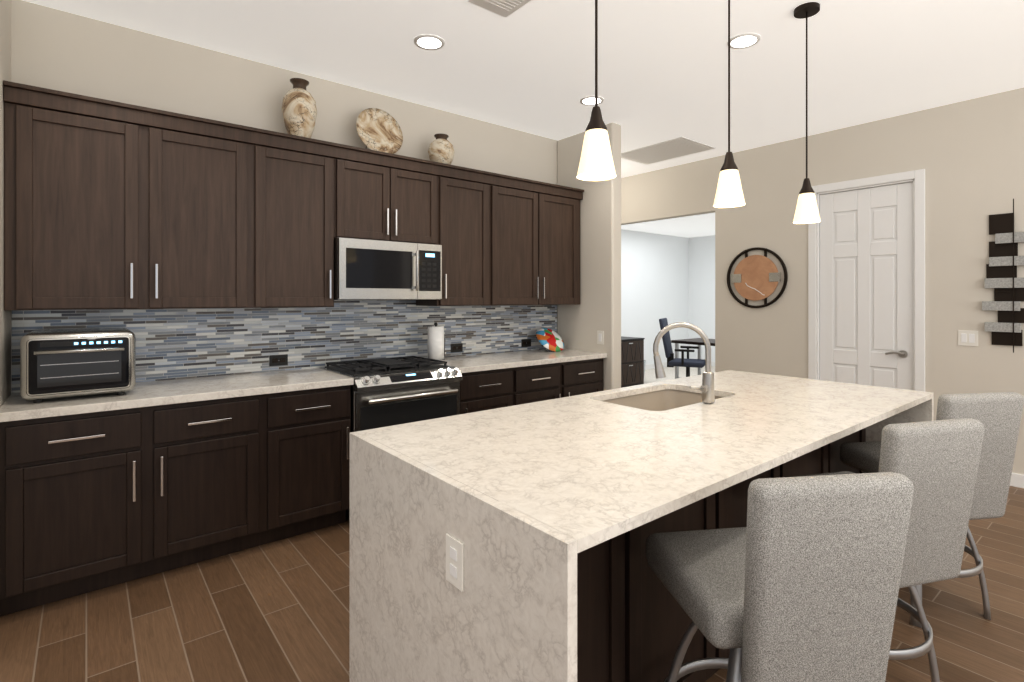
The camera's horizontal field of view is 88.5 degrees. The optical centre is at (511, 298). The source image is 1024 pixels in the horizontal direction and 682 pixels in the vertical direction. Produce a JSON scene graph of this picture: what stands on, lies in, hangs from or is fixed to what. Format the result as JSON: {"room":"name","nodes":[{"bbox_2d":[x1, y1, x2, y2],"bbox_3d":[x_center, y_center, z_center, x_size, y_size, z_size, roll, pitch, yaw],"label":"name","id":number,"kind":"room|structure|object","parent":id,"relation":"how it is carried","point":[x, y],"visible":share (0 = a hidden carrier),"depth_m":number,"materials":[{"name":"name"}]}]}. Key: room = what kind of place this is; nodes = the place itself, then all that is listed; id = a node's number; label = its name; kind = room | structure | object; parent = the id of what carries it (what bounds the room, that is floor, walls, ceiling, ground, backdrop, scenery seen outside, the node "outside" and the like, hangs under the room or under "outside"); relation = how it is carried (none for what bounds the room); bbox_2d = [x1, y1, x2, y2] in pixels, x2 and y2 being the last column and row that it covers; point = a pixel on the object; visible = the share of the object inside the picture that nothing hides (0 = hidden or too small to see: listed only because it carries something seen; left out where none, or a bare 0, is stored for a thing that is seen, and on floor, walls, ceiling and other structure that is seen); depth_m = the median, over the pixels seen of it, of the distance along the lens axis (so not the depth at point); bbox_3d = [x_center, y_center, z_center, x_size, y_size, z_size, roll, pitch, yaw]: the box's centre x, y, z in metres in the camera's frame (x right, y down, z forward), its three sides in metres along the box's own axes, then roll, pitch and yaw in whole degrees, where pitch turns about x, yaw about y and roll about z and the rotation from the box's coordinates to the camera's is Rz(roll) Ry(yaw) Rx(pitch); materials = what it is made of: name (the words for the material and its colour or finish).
{"room":"kitchen","nodes":[
{"label":"kitchen","id":0,"kind":"room"},
{"bbox_2d":[0,0,10,406],"bbox_3d":[-2.341,-0.080,2.317,0.118,2.960,0.950,0,0,-39],"label":"wall","id":1,"kind":"structure","parent":0,"point":[5,315],"depth_m":2.47,"materials":[{"name":"paint"}]},
{"bbox_2d":[11,0,557,392],"bbox_3d":[-1.111,-0.080,4.002,4.150,2.960,0.120,0,0,-39],"label":"wall","id":2,"kind":"structure","parent":0,"point":[56,49],"depth_m":3.31,"materials":[{"name":"paint"}]},
{"bbox_2d":[3,80,254,309],"bbox_3d":[-2.068,-0.469,2.919,1.060,1.047,0.352,0,0,-39],"label":"upper cabinet","id":3,"kind":"object","parent":2,"relation":"attached to","point":[108,204],"depth_m":2.73,"materials":[{"name":"brown wood"}]},
{"bbox_2d":[12,300,556,391],"bbox_3d":[-1.074,0.263,3.946,3.898,0.525,0.012,0,0,-39],"label":"tile backsplash","id":4,"kind":"structure","parent":2,"relation":"attached to","point":[171,344],"depth_m":3.58,"materials":[{"name":"tile"}]},
{"bbox_2d":[269,354,287,365],"bbox_3d":[-1.569,0.414,3.533,0.116,0.072,0.008,0,0,-39],"label":"outlet","id":5,"kind":"object","parent":4,"relation":"attached to","point":[276,360],"depth_m":3.53,"materials":[{"name":"black plastic"}]},
{"bbox_2d":[451,343,462,352],"bbox_3d":[-0.465,0.414,4.427,0.116,0.072,0.008,0,0,-39],"label":"outlet","id":6,"kind":"object","parent":4,"relation":"attached to","point":[458,347],"depth_m":4.43,"materials":[{"name":"black plastic"}]},
{"bbox_2d":[521,339,530,346],"bbox_3d":[0.135,0.414,4.913,0.116,0.072,0.008,0,0,-39],"label":"outlet","id":7,"kind":"object","parent":4,"relation":"attached to","point":[524,342],"depth_m":4.91,"materials":[{"name":"black plastic"}]},
{"bbox_2d":[255,128,346,307],"bbox_3d":[-1.436,-0.469,3.431,0.567,1.047,0.352,0,0,-39],"label":"upper cabinet","id":8,"kind":"object","parent":2,"relation":"attached to","point":[301,185],"depth_m":3.29,"materials":[{"name":"brown wood"}]},
{"bbox_2d":[282,78,316,137],"bbox_3d":[-1.394,-1.218,3.451,0.216,0.412,0.216,0,0,-39],"label":"vase","id":9,"kind":"object","parent":8,"relation":"on","point":[299,110],"visible":0.83,"depth_m":3.38,"materials":[{"name":"brown ceramic"}]},
{"bbox_2d":[347,148,442,247],"bbox_3d":[-0.963,-0.698,3.814,0.777,0.590,0.352,0,0,-39],"label":"upper cabinet","id":10,"kind":"object","parent":2,"relation":"attached to","point":[390,198],"depth_m":3.69,"materials":[{"name":"brown wood"}]},
{"bbox_2d":[356,108,402,153],"bbox_3d":[-0.985,-1.201,3.846,0.360,0.372,0.208,0,0,-39],"label":"decor","id":11,"kind":"object","parent":10,"relation":"on","point":[379,130],"visible":0.96,"depth_m":3.83,"materials":[{"name":"beige ceramic"}]},
{"bbox_2d":[334,237,441,299],"bbox_3d":[-0.925,-0.194,3.768,0.769,0.406,0.449,0,0,-39],"label":"over-the-range microwave","id":12,"kind":"object","parent":10,"relation":"attached to","point":[365,269],"visible":1,"depth_m":3.60,"materials":[{"name":"silver metal"}]},
{"bbox_2d":[416,164,498,305],"bbox_3d":[-0.466,-0.469,4.217,0.625,1.047,0.352,0,0,-39],"label":"upper cabinet","id":13,"kind":"object","parent":2,"relation":"attached to","point":[470,250],"depth_m":4.11,"materials":[{"name":"brown wood"}]},
{"bbox_2d":[428,133,454,164],"bbox_3d":[-0.555,-1.147,4.130,0.208,0.268,0.208,0,0,-39],"label":"vase","id":14,"kind":"object","parent":13,"relation":"on","point":[441,149],"visible":0.71,"depth_m":4.06,"materials":[{"name":"brown ceramic"}]},
{"bbox_2d":[499,176,582,304],"bbox_3d":[0.101,-0.469,4.676,1.134,1.047,0.352,0,0,-39],"label":"upper cabinet","id":15,"kind":"object","parent":2,"relation":"attached to","point":[539,224],"depth_m":4.55,"materials":[{"name":"brown wood"}]},
{"bbox_2d":[0,486,1023,681],"bbox_3d":[1.388,1.430,3.053,18.000,0.060,13.500,0,0,-39],"label":"floor","id":16,"kind":"structure","parent":0,"point":[277,611],"depth_m":2.27,"materials":[{"name":"brown wood"}]},
{"bbox_2d":[0,396,267,616],"bbox_3d":[-1.981,0.965,2.812,1.060,0.872,0.626,0,0,-39],"label":"base cabinet","id":17,"kind":"object","parent":16,"relation":"on","point":[138,481],"depth_m":2.52,"materials":[{"name":"brown wood"}]},
{"bbox_2d":[0,368,353,423],"bbox_3d":[-1.777,0.504,2.964,1.568,0.040,0.648,0,0,-39],"label":"countertop","id":18,"kind":"structure","parent":17,"relation":"on","point":[149,394],"depth_m":2.75,"materials":[{"name":"beige stone"}]},
{"bbox_2d":[20,328,135,402],"bbox_3d":[-2.182,0.323,2.663,0.430,0.322,0.473,0,0,-39],"label":"toaster oven","id":19,"kind":"object","parent":18,"relation":"on","point":[60,363],"visible":1,"depth_m":2.50,"materials":[{"name":"silver metal"}]},
{"bbox_2d":[268,384,353,542],"bbox_3d":[-1.373,0.965,3.305,0.506,0.872,0.626,0,0,-39],"label":"base cabinet","id":20,"kind":"object","parent":16,"relation":"on","point":[309,432],"depth_m":3.07,"materials":[{"name":"brown wood"}]},
{"bbox_2d":[319,356,462,519],"bbox_3d":[-0.840,0.921,3.659,0.756,0.958,0.723,0,0,-39],"label":"range","id":21,"kind":"object","parent":16,"relation":"on","point":[386,392],"visible":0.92,"depth_m":3.43,"materials":[{"name":"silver metal"}]},
{"bbox_2d":[459,369,522,413],"bbox_3d":[-0.350,0.965,4.133,0.589,0.872,0.626,0,0,-39],"label":"base cabinet","id":22,"kind":"object","parent":16,"relation":"on","point":[495,380],"depth_m":3.89,"materials":[{"name":"brown wood"}]},
{"bbox_2d":[523,357,606,403],"bbox_3d":[0.201,0.965,4.579,1.117,0.872,0.626,0,0,-39],"label":"base cabinet","id":23,"kind":"object","parent":16,"relation":"on","point":[572,378],"depth_m":4.37,"materials":[{"name":"brown wood"}]},
{"bbox_2d":[443,349,606,372],"bbox_3d":[0.034,0.504,4.431,1.565,0.040,0.648,0,0,-39],"label":"countertop","id":24,"kind":"structure","parent":23,"relation":"on","point":[479,363],"depth_m":4.26,"materials":[{"name":"beige stone"}]},
{"bbox_2d":[428,323,445,361],"bbox_3d":[-0.591,0.335,4.088,0.152,0.300,0.150,0,0,-39],"label":"paper towel holder","id":25,"kind":"object","parent":24,"relation":"on","point":[436,343],"visible":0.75,"depth_m":4.03,"materials":[{"name":"white paper"}]},
{"bbox_2d":[536,327,564,351],"bbox_3d":[0.354,0.377,4.854,0.300,0.216,0.213,0,0,-39],"label":"decor","id":26,"kind":"object","parent":24,"relation":"on","point":[550,340],"visible":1,"depth_m":4.81,"materials":[{"name":"multicoloured ceramic"}]},
{"bbox_2d":[350,386,933,681],"bbox_3d":[0.791,0.955,2.306,2.668,0.892,1.110,0,0,-39],"label":"kitchen island","id":27,"kind":"object","parent":16,"relation":"on","point":[505,544],"depth_m":1.54,"materials":[{"name":"stone"}]},
{"bbox_2d":[354,370,929,545],"bbox_3d":[0.794,0.499,2.308,2.604,0.030,1.110,0,0,-39],"label":"island countertop","id":28,"kind":"structure","parent":27,"relation":"on","point":[579,468],"depth_m":1.77,"materials":[{"name":"beige stone"}]},
{"bbox_2d":[653,322,714,403],"bbox_3d":[0.806,0.297,2.473,0.177,0.374,0.225,0,0,-39],"label":"faucet","id":29,"kind":"object","parent":28,"relation":"on","point":[706,388],"visible":1,"depth_m":2.44,"materials":[{"name":"silver metal"}]},
{"bbox_2d":[622,366,714,387],"bbox_3d":[3.223,1.394,8.335,4.500,0.012,3.800,0,0,-39],"label":"carpet floor","id":30,"kind":"structure","parent":16,"relation":"on","point":[649,376],"depth_m":9.75,"materials":[{"name":"beige carpet"}]},
{"bbox_2d":[621,336,644,387],"bbox_3d":[1.701,1.014,8.544,0.722,0.748,0.580,0,0,-39],"label":"base cabinet","id":31,"kind":"object","parent":30,"relation":"on","point":[632,361],"visible":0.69,"depth_m":8.35,"materials":[{"name":"brown wood"}]},
{"bbox_2d":[659,318,704,376],"bbox_3d":[2.483,0.838,7.619,0.683,1.099,0.742,0,0,-39],"label":"office chair","id":32,"kind":"object","parent":30,"relation":"on","point":[682,361],"visible":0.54,"depth_m":7.53,"materials":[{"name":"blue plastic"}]},
{"bbox_2d":[671,338,714,378],"bbox_3d":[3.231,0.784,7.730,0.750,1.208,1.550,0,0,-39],"label":"office desk","id":33,"kind":"object","parent":30,"relation":"on","point":[699,342],"visible":0.15,"depth_m":8.06,"materials":[{"name":"brown wood"}]},
{"bbox_2d":[646,472,913,681],"bbox_3d":[0.663,0.895,1.401,0.480,1.012,0.573,0,0,-8],"label":"stool","id":34,"kind":"object","parent":16,"relation":"on","point":[797,579],"visible":1,"depth_m":1.15,"materials":[{"name":"fabric"}]},
{"bbox_2d":[794,418,984,681],"bbox_3d":[1.270,0.895,1.910,0.480,1.012,0.573,0,0,-15],"label":"stool","id":35,"kind":"object","parent":16,"relation":"on","point":[936,462],"visible":0.4,"depth_m":1.67,"materials":[{"name":"fabric"}]},
{"bbox_2d":[840,392,1023,627],"bbox_3d":[1.889,0.895,2.413,0.480,1.012,0.573,0,0,-9],"label":"stool","id":36,"kind":"object","parent":16,"relation":"on","point":[998,415],"visible":0.33,"depth_m":2.17,"materials":[{"name":"fabric"}]},
{"bbox_2d":[22,0,1023,177],"bbox_3d":[1.388,-1.600,3.053,18.000,0.080,13.500,0,0,-39],"label":"ceiling","id":37,"kind":"structure","parent":0,"point":[528,67],"depth_m":3.37,"materials":[{"name":"paint"}]},
{"bbox_2d":[413,34,444,49],"bbox_3d":[-0.500,-1.554,3.174,0.188,0.011,0.191,0,0,-39],"label":"recessed light","id":38,"kind":"object","parent":37,"relation":"in","point":[429,41],"depth_m":3.19,"materials":[{"name":"white glass"}]},
{"bbox_2d":[468,0,530,17],"bbox_3d":[-0.067,-1.554,2.734,0.252,0.011,0.212,0,0,-39],"label":"air vent","id":39,"kind":"object","parent":37,"relation":"in","point":[504,8],"depth_m":2.78,"materials":[{"name":"white metal"}]},
{"bbox_2d":[580,96,603,104],"bbox_3d":[0.621,-1.554,4.109,0.190,0.011,0.192,0,0,-39],"label":"recessed light","id":40,"kind":"object","parent":37,"relation":"in","point":[590,100],"depth_m":4.12,"materials":[{"name":"white glass"}]},
{"bbox_2d":[577,0,615,180],"bbox_3d":[0.284,-0.986,1.773,0.132,1.148,0.132,0,0,-39],"label":"pendant light","id":41,"kind":"object","parent":37,"relation":"hanging from","point":[596,163],"visible":1,"depth_m":1.74,"materials":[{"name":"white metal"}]},
{"bbox_2d":[621,137,714,164],"bbox_3d":[1.592,-1.554,5.546,0.619,0.011,0.861,0,0,-39],"label":"air vent","id":42,"kind":"object","parent":37,"relation":"in","point":[667,150],"depth_m":5.51,"materials":[{"name":"white metal"}]},
{"bbox_2d":[713,0,744,207],"bbox_3d":[0.958,-0.986,2.318,0.132,1.148,0.132,0,0,-39],"label":"pendant light","id":43,"kind":"object","parent":37,"relation":"hanging from","point":[729,192],"visible":1,"depth_m":2.29,"materials":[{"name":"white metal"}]},
{"bbox_2d":[727,33,760,48],"bbox_3d":[1.394,-1.554,3.159,0.194,0.011,0.185,0,0,-39],"label":"recessed light","id":44,"kind":"object","parent":37,"relation":"in","point":[744,40],"depth_m":3.16,"materials":[{"name":"white glass"}]},
{"bbox_2d":[793,2,820,223],"bbox_3d":[1.584,-0.986,2.825,0.132,1.148,0.132,0,0,-39],"label":"pendant light","id":45,"kind":"object","parent":37,"relation":"hanging from","point":[806,211],"visible":1,"depth_m":2.81,"materials":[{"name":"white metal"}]},
{"bbox_2d":[557,122,620,390],"bbox_3d":[0.209,-0.080,5.566,0.130,2.960,2.310,0,0,-39],"label":"wall","id":46,"kind":"structure","parent":0,"point":[598,308],"depth_m":4.76,"materials":[{"name":"paint"}]},
{"bbox_2d":[597,331,603,343],"bbox_3d":[0.795,0.350,4.731,0.008,0.120,0.075,0,0,-39],"label":"light switch","id":47,"kind":"object","parent":46,"relation":"attached to","point":[600,337],"visible":1,"depth_m":4.72,"materials":[{"name":"white plastic"}]},
{"bbox_2d":[621,213,714,363],"bbox_3d":[3.270,-0.080,8.373,4.620,2.960,4.040,0,0,-39],"label":"doorway","id":48,"kind":"structure","parent":0,"point":[668,269],"depth_m":10.59,"materials":[{"name":"paint"}]},
{"bbox_2d":[645,362,666,369],"bbox_3d":[2.032,1.339,9.805,4.500,0.098,0.015,0,0,-39],"label":"baseboard","id":49,"kind":"structure","parent":48,"relation":"attached to","point":[651,366],"depth_m":10.39,"materials":[{"name":"white paint"}]},
{"bbox_2d":[621,87,1023,474],"bbox_3d":[4.197,-0.080,3.462,0.120,2.960,10.600,0,0,-39],"label":"wall","id":50,"kind":"structure","parent":0,"point":[967,156],"depth_m":4.49,"materials":[{"name":"paint"}]},
{"bbox_2d":[727,247,787,307],"bbox_3d":[2.509,-0.215,5.415,0.034,0.624,0.624,0,0,-39],"label":"wall decor","id":51,"kind":"object","parent":50,"relation":"attached to","point":[755,277],"visible":0.96,"depth_m":5.40,"materials":[{"name":"brown wood"}]},
{"bbox_2d":[808,169,924,391],"bbox_3d":[3.167,0.165,4.719,0.138,2.470,0.900,0,0,-39],"label":"door","id":52,"kind":"structure","parent":50,"relation":"attached to","point":[866,277],"depth_m":4.67,"materials":[{"name":"white paint"}]},
{"bbox_2d":[885,350,907,357],"bbox_3d":[3.282,0.470,4.491,0.051,0.064,0.149,0,0,-39],"label":"door handle","id":53,"kind":"object","parent":52,"relation":"attached to","point":[902,353],"visible":1,"depth_m":4.47,"materials":[{"name":"silver metal"}]},
{"bbox_2d":[958,330,977,345],"bbox_3d":[3.577,0.310,4.124,0.008,0.120,0.120,0,0,-39],"label":"light switch","id":54,"kind":"object","parent":50,"relation":"attached to","point":[967,338],"visible":1,"depth_m":4.12,"materials":[{"name":"white plastic"}]},
{"bbox_2d":[982,199,1023,352],"bbox_3d":[3.700,-0.170,3.931,0.050,1.140,0.275,0,0,-39],"label":"wall art","id":55,"kind":"object","parent":50,"relation":"attached to","point":[1002,279],"visible":1,"depth_m":3.94,"materials":[{"name":"dark bronze"},{"name":"mottled silver-grey metal"}]},
{"bbox_2d":[1010,473,1023,488],"bbox_3d":[4.856,1.350,2.542,0.013,0.100,8.340,0,0,-39],"label":"baseboard","id":56,"kind":"structure","parent":50,"relation":"attached to","point":[1017,480],"depth_m":3.90,"materials":[{"name":"white paint"}]}
]}

